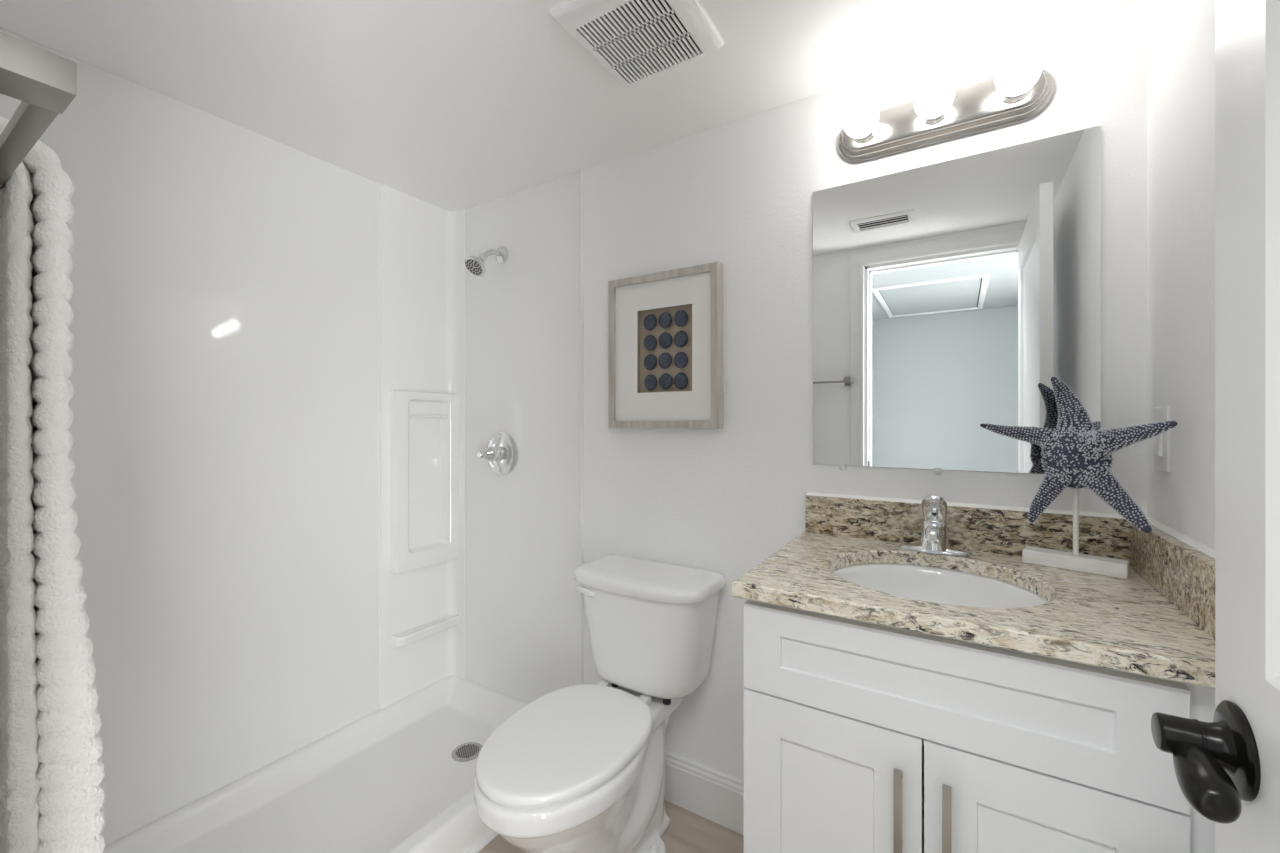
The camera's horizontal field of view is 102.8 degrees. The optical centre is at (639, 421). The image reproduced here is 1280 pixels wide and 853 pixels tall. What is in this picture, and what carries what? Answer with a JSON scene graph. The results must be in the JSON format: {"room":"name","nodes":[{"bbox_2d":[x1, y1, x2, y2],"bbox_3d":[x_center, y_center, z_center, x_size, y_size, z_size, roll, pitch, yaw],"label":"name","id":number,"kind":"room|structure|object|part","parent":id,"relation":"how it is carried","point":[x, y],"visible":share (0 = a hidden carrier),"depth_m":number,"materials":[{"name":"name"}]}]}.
{"room":"bathroom","nodes":[
{"label":"bathroom","id":0,"kind":"room"},
{"bbox_2d":[379,184,379,708],"bbox_3d":[-1.275,0.157,1.595,0.100,2.132,1.560,0,0,32],"label":"wall","id":1,"kind":"structure","parent":0,"point":[379,184],"depth_m":1.95,"materials":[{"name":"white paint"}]},
{"bbox_2d":[0,27,583,845],"bbox_3d":[-0.891,0.157,1.431,0.726,2.132,1.446,0,0,32],"label":"shower surround","id":2,"kind":"object","parent":1,"relation":"attached to","point":[224,303],"visible":0.94,"depth_m":1.68,"materials":[{"name":"white plastic"}]},
{"bbox_3d":[-1.287,0.093,1.476,0.006,2.005,1.105,0,0,32],"label":"panel","id":3,"kind":"part","parent":2,"relation":"part of","materials":[{"name":"white plastic"}]},
{"bbox_3d":[-0.868,0.093,2.066,0.094,2.005,0.330,0,0,32],"label":"corner panel","id":4,"kind":"part","parent":2,"relation":"part of","materials":[{"name":"white plastic"}]},
{"bbox_2d":[390,615,460,646],"bbox_3d":[-0.870,0.851,2.086,0.067,0.046,0.286,0,0,32],"label":"soap shelf","id":5,"kind":"object","parent":2,"relation":"attached to","point":[413,632],"depth_m":2.06,"materials":[{"name":"white plastic"}]},
{"bbox_3d":[-0.863,-0.021,2.084,0.012,0.011,0.182,0,0,32],"label":"caddy rail","id":6,"kind":"part","parent":2,"relation":"part of","materials":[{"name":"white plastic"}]},
{"bbox_2d":[464,246,507,276],"bbox_3d":[-0.602,-0.634,1.988,0.085,0.148,0.171,0,0,32],"label":"shower","id":7,"kind":"object","parent":2,"relation":"attached to","point":[475,265],"visible":1,"depth_m":1.96,"materials":[{"name":"silver metal"}]},
{"bbox_3d":[-0.584,-0.657,2.014,0.021,0.058,0.107,0,0,32],"label":"arm","id":8,"kind":"part","parent":7,"relation":"part of","materials":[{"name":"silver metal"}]},
{"bbox_2d":[478,431,517,474],"bbox_3d":[-0.587,0.127,2.010,0.178,0.178,0.117,0,0,32],"label":"shower valve","id":9,"kind":"object","parent":2,"relation":"attached to","point":[501,452],"visible":1,"depth_m":2.02,"materials":[{"name":"silver metal"}]},
{"bbox_3d":[-0.600,0.127,1.989,0.060,0.060,0.068,0,0,32],"label":"knob","id":10,"kind":"part","parent":9,"relation":"part of","materials":[{"name":"silver metal"}]},
{"bbox_3d":[-0.479,0.093,2.015,0.611,2.005,0.006,0,0,32],"label":"panel","id":11,"kind":"part","parent":2,"relation":"part of","materials":[{"name":"white plastic"}]},
{"bbox_3d":[-0.212,0.157,1.850,0.017,2.132,0.017,0,0,32],"label":"edge trim","id":12,"kind":"part","parent":2,"relation":"part of","materials":[{"name":"white"}]},
{"bbox_2d":[0,0,1100,211],"bbox_3d":[-0.269,-0.939,1.027,2.410,0.060,1.660,0,0,32],"label":"ceiling","id":13,"kind":"structure","parent":0,"point":[448,105],"depth_m":1.30,"materials":[{"name":"white paint"}]},
{"bbox_2d":[549,0,723,87],"bbox_3d":[0.001,-0.899,1.171,0.289,0.020,0.292,0,0,32],"label":"exhaust fan","id":14,"kind":"object","parent":13,"relation":"attached to","point":[634,41],"visible":1,"depth_m":1.17,"materials":[{"name":"white plastic"}]},
{"bbox_2d":[478,800,743,852],"bbox_3d":[-0.318,1.254,-0.155,3.576,0.060,3.720,0,0,32],"label":"floor","id":15,"kind":"structure","parent":0,"point":[687,831],"depth_m":1.50,"materials":[{"name":"brown wood"}]},
{"bbox_2d":[103,676,527,852],"bbox_3d":[-0.903,1.159,1.434,0.702,0.128,1.440,0,0,32],"label":"shower pan","id":16,"kind":"object","parent":15,"relation":"on","point":[399,777],"visible":0.75,"depth_m":1.59,"materials":[{"name":"white plastic"}]},
{"bbox_2d":[465,830,497,852],"bbox_3d":[-0.602,1.216,1.239,0.016,0.016,1.422,0,0,32],"label":"trim","id":17,"kind":"structure","parent":16,"relation":"attached to","point":[490,835],"depth_m":1.47,"materials":[{"name":"white"}]},
{"bbox_2d":[473,555,725,852],"bbox_3d":[-0.112,0.842,1.368,0.454,0.771,0.691,0,0,32],"label":"toilet","id":18,"kind":"object","parent":15,"relation":"on","point":[580,768],"visible":1,"depth_m":1.39,"materials":[{"name":"white ceramic"}]},
{"bbox_3d":[-0.186,0.820,1.308,0.351,0.008,0.482,0,0,32],"label":"seat","id":19,"kind":"part","parent":18,"relation":"part of","materials":[{"name":"white plastic"}]},
{"bbox_3d":[-0.186,0.801,1.308,0.369,0.022,0.500,0,0,32],"label":"lid","id":20,"kind":"part","parent":18,"relation":"part of","materials":[{"name":"white plastic"}]},
{"bbox_3d":[-0.142,1.026,1.379,0.379,0.404,0.677,0,0,32],"label":"bowl","id":21,"kind":"part","parent":18,"relation":"part of","materials":[{"name":"white ceramic"}]},
{"bbox_3d":[-0.172,0.518,1.570,0.090,0.019,0.017,0,0,43],"label":"flush lever","id":22,"kind":"part","parent":18,"relation":"part of","materials":[{"name":"white plastic"}]},
{"bbox_3d":[0.009,0.477,1.562,0.454,0.042,0.235,0,0,32],"label":"tank lid","id":23,"kind":"part","parent":18,"relation":"part of","materials":[{"name":"white ceramic"}]},
{"bbox_3d":[0.013,0.648,1.567,0.422,0.303,0.214,0,0,32],"label":"tank","id":24,"kind":"part","parent":18,"relation":"part of","materials":[{"name":"white ceramic"}]},
{"bbox_2d":[744,599,1214,852],"bbox_3d":[0.616,0.779,1.009,0.682,0.888,0.552,0,0,32],"label":"vanity cabinet","id":25,"kind":"object","parent":15,"relation":"on","point":[860,736],"visible":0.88,"depth_m":0.81,"materials":[{"name":"white wood"}]},
{"bbox_3d":[0.333,0.812,0.915,0.302,0.592,0.018,0,0,32],"label":"door","id":26,"kind":"part","parent":25,"relation":"part of","materials":[{"name":"white wood"}]},
{"bbox_3d":[0.420,0.637,0.828,0.012,0.162,0.038,0,0,32],"label":"handle","id":27,"kind":"part","parent":25,"relation":"part of","materials":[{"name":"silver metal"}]},
{"bbox_3d":[0.477,0.637,0.793,0.012,0.162,0.038,0,0,32],"label":"handle","id":28,"kind":"part","parent":25,"relation":"part of","materials":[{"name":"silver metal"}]},
{"bbox_2d":[732,492,1214,688],"bbox_3d":[0.616,0.265,1.019,0.700,0.138,0.539,0,0,32],"label":"countertop","id":29,"kind":"structure","parent":25,"relation":"on","point":[1158,621],"depth_m":0.92,"materials":[{"name":"stone"}]},
{"bbox_2d":[898,495,972,556],"bbox_3d":[0.664,0.236,1.185,0.156,0.137,0.137,0,0,-29],"label":"faucet","id":30,"kind":"object","parent":29,"relation":"on","point":[934,536],"visible":1,"depth_m":1.18,"materials":[{"name":"silver metal"}]},
{"bbox_3d":[0.659,0.254,1.147,0.038,0.046,0.122,0,0,32],"label":"spout","id":31,"kind":"part","parent":30,"relation":"part of","materials":[{"name":"silver metal"}]},
{"bbox_3d":[0.684,0.202,1.187,0.053,0.070,0.067,0,0,32],"label":"handle","id":32,"kind":"part","parent":30,"relation":"part of","materials":[{"name":"silver metal"}]},
{"bbox_3d":[0.692,0.297,1.200,0.154,0.014,0.055,0,0,32],"label":"plate","id":33,"kind":"part","parent":30,"relation":"part of","materials":[{"name":"silver metal"}]},
{"bbox_2d":[833,563,1048,607],"bbox_3d":[0.583,0.410,1.023,0.424,0.150,0.398,0,0,32],"label":"sink","id":34,"kind":"object","parent":29,"relation":"in","point":[918,582],"visible":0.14,"depth_m":1.16,"materials":[{"name":"white ceramic"}]},
{"bbox_2d":[983,377,1177,578],"bbox_3d":[0.893,0.105,1.020,0.149,0.398,0.323,0,0,-22],"label":"sculpture","id":35,"kind":"object","parent":29,"relation":"on","point":[1074,455],"visible":1,"depth_m":1.02,"materials":[{"name":"blue wood"}]},
{"bbox_3d":[0.904,0.193,1.060,0.010,0.169,0.015,0,0,32],"label":"rod","id":36,"kind":"part","parent":35,"relation":"part of","materials":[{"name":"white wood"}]},
{"bbox_3d":[0.593,0.812,0.753,0.304,0.592,0.018,0,0,32],"label":"door","id":37,"kind":"part","parent":25,"relation":"part of","materials":[{"name":"white wood"}]},
{"bbox_2d":[584,0,1146,780],"bbox_3d":[0.144,0.157,1.689,2.410,2.132,0.100,0,0,32],"label":"wall","id":38,"kind":"structure","parent":0,"point":[738,194],"depth_m":1.49,"materials":[{"name":"white paint"}]},
{"bbox_2d":[608,262,722,428],"bbox_3d":[0.073,-0.230,1.651,0.404,0.501,0.039,0,0,32],"label":"framed picture","id":39,"kind":"object","parent":38,"relation":"attached to","point":[665,328],"visible":1,"depth_m":1.64,"materials":[{"name":"white"}]},
{"bbox_2d":[664,751,743,834],"bbox_3d":[0.130,1.149,1.631,0.800,0.150,0.014,0,0,32],"label":"baseboard","id":40,"kind":"structure","parent":38,"relation":"attached to","point":[716,796],"depth_m":1.58,"materials":[{"name":"white"}]},
{"bbox_2d":[837,50,1053,162],"bbox_3d":[0.693,-0.748,1.202,0.458,0.118,0.146,0,0,32],"label":"vanity light","id":41,"kind":"object","parent":38,"relation":"attached to","point":[1020,89],"visible":1,"depth_m":1.19,"materials":[{"name":"silver metal"}]},
{"bbox_2d":[843,100,878,143],"bbox_3d":[0.549,-0.745,1.266,0.081,0.081,0.104,0,0,32],"label":"bulb","id":42,"kind":"object","parent":41,"relation":"attached to","point":[861,120],"depth_m":1.24,"materials":[{"name":"white glass"}]},
{"bbox_2d":[914,77,954,124],"bbox_3d":[0.682,-0.745,1.184,0.081,0.081,0.104,0,0,32],"label":"bulb","id":43,"kind":"object","parent":41,"relation":"attached to","point":[934,101],"depth_m":1.16,"materials":[{"name":"white glass"}]},
{"bbox_2d":[995,50,1041,103],"bbox_3d":[0.814,-0.745,1.101,0.081,0.081,0.104,0,0,32],"label":"bulb","id":44,"kind":"object","parent":41,"relation":"attached to","point":[1018,80],"depth_m":1.08,"materials":[{"name":"white glass"}]},
{"bbox_2d":[813,125,1100,474],"bbox_3d":[0.734,-0.261,1.256,0.601,0.780,0.012,0,0,32],"label":"mirror","id":45,"kind":"object","parent":38,"relation":"attached to","point":[949,297],"visible":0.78,"depth_m":1.23,"materials":[{"name":"silver mirror"}]},
{"bbox_2d":[805,495,1130,567],"bbox_3d":[0.756,0.254,1.236,0.692,0.101,0.020,0,0,32],"label":"backsplash","id":46,"kind":"structure","parent":38,"relation":"attached to","point":[1008,532],"depth_m":1.20,"materials":[{"name":"stone"}]},
{"bbox_2d":[1147,0,1214,549],"bbox_3d":[0.685,0.157,0.374,0.100,2.132,1.560,0,0,32],"label":"wall","id":47,"kind":"structure","parent":0,"point":[1180,33],"depth_m":0.89,"materials":[{"name":"white paint"}]},
{"bbox_2d":[1153,407,1170,471],"bbox_3d":[0.996,0.033,0.978,0.012,0.122,0.076,0,0,32],"label":"light switch","id":48,"kind":"object","parent":47,"relation":"attached to","point":[1162,442],"visible":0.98,"depth_m":0.96,"materials":[{"name":"white plastic"}]},
{"bbox_3d":[-0.676,0.157,0.374,2.210,2.132,0.120,0,0,32],"label":"wall","id":49,"kind":"structure","parent":0,"visible":0},
{"bbox_2d":[0,32,76,188],"bbox_3d":[-0.604,-0.215,0.438,0.559,0.048,0.066,0,0,32],"label":"towel bar","id":50,"kind":"object","parent":49,"relation":"attached to","point":[45,82],"visible":1,"depth_m":0.32,"materials":[{"name":"grey metal"}]},
{"bbox_3d":[-0.386,-0.215,0.306,0.038,0.021,0.060,0,0,32],"label":"post","id":51,"kind":"part","parent":50,"relation":"part of","materials":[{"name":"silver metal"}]},
{"bbox_2d":[0,116,105,852],"bbox_3d":[-0.654,0.130,0.505,0.278,0.786,0.137,0,0,32],"label":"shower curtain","id":52,"kind":"object","parent":50,"relation":"hanging from","point":[52,793],"visible":0.99,"depth_m":0.46,"materials":[{"name":"white fabric"}]},
{"bbox_2d":[1151,0,1279,852],"bbox_3d":[0.411,0.211,0.232,0.102,2.000,0.722,0,0,31],"label":"door","id":53,"kind":"structure","parent":49,"relation":"in","point":[1227,768],"depth_m":0.48,"materials":[{"name":"white wood"}]},
{"bbox_3d":[0.552,0.316,0.507,0.059,0.085,0.085,0,0,32],"label":"lever handle","id":54,"kind":"part","parent":53,"relation":"part of","materials":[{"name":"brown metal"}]},
{"bbox_3d":[0.527,0.333,0.478,0.038,0.046,0.083,0,0,32],"label":"lever blade","id":55,"kind":"part","parent":53,"relation":"part of","materials":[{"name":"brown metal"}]}
]}

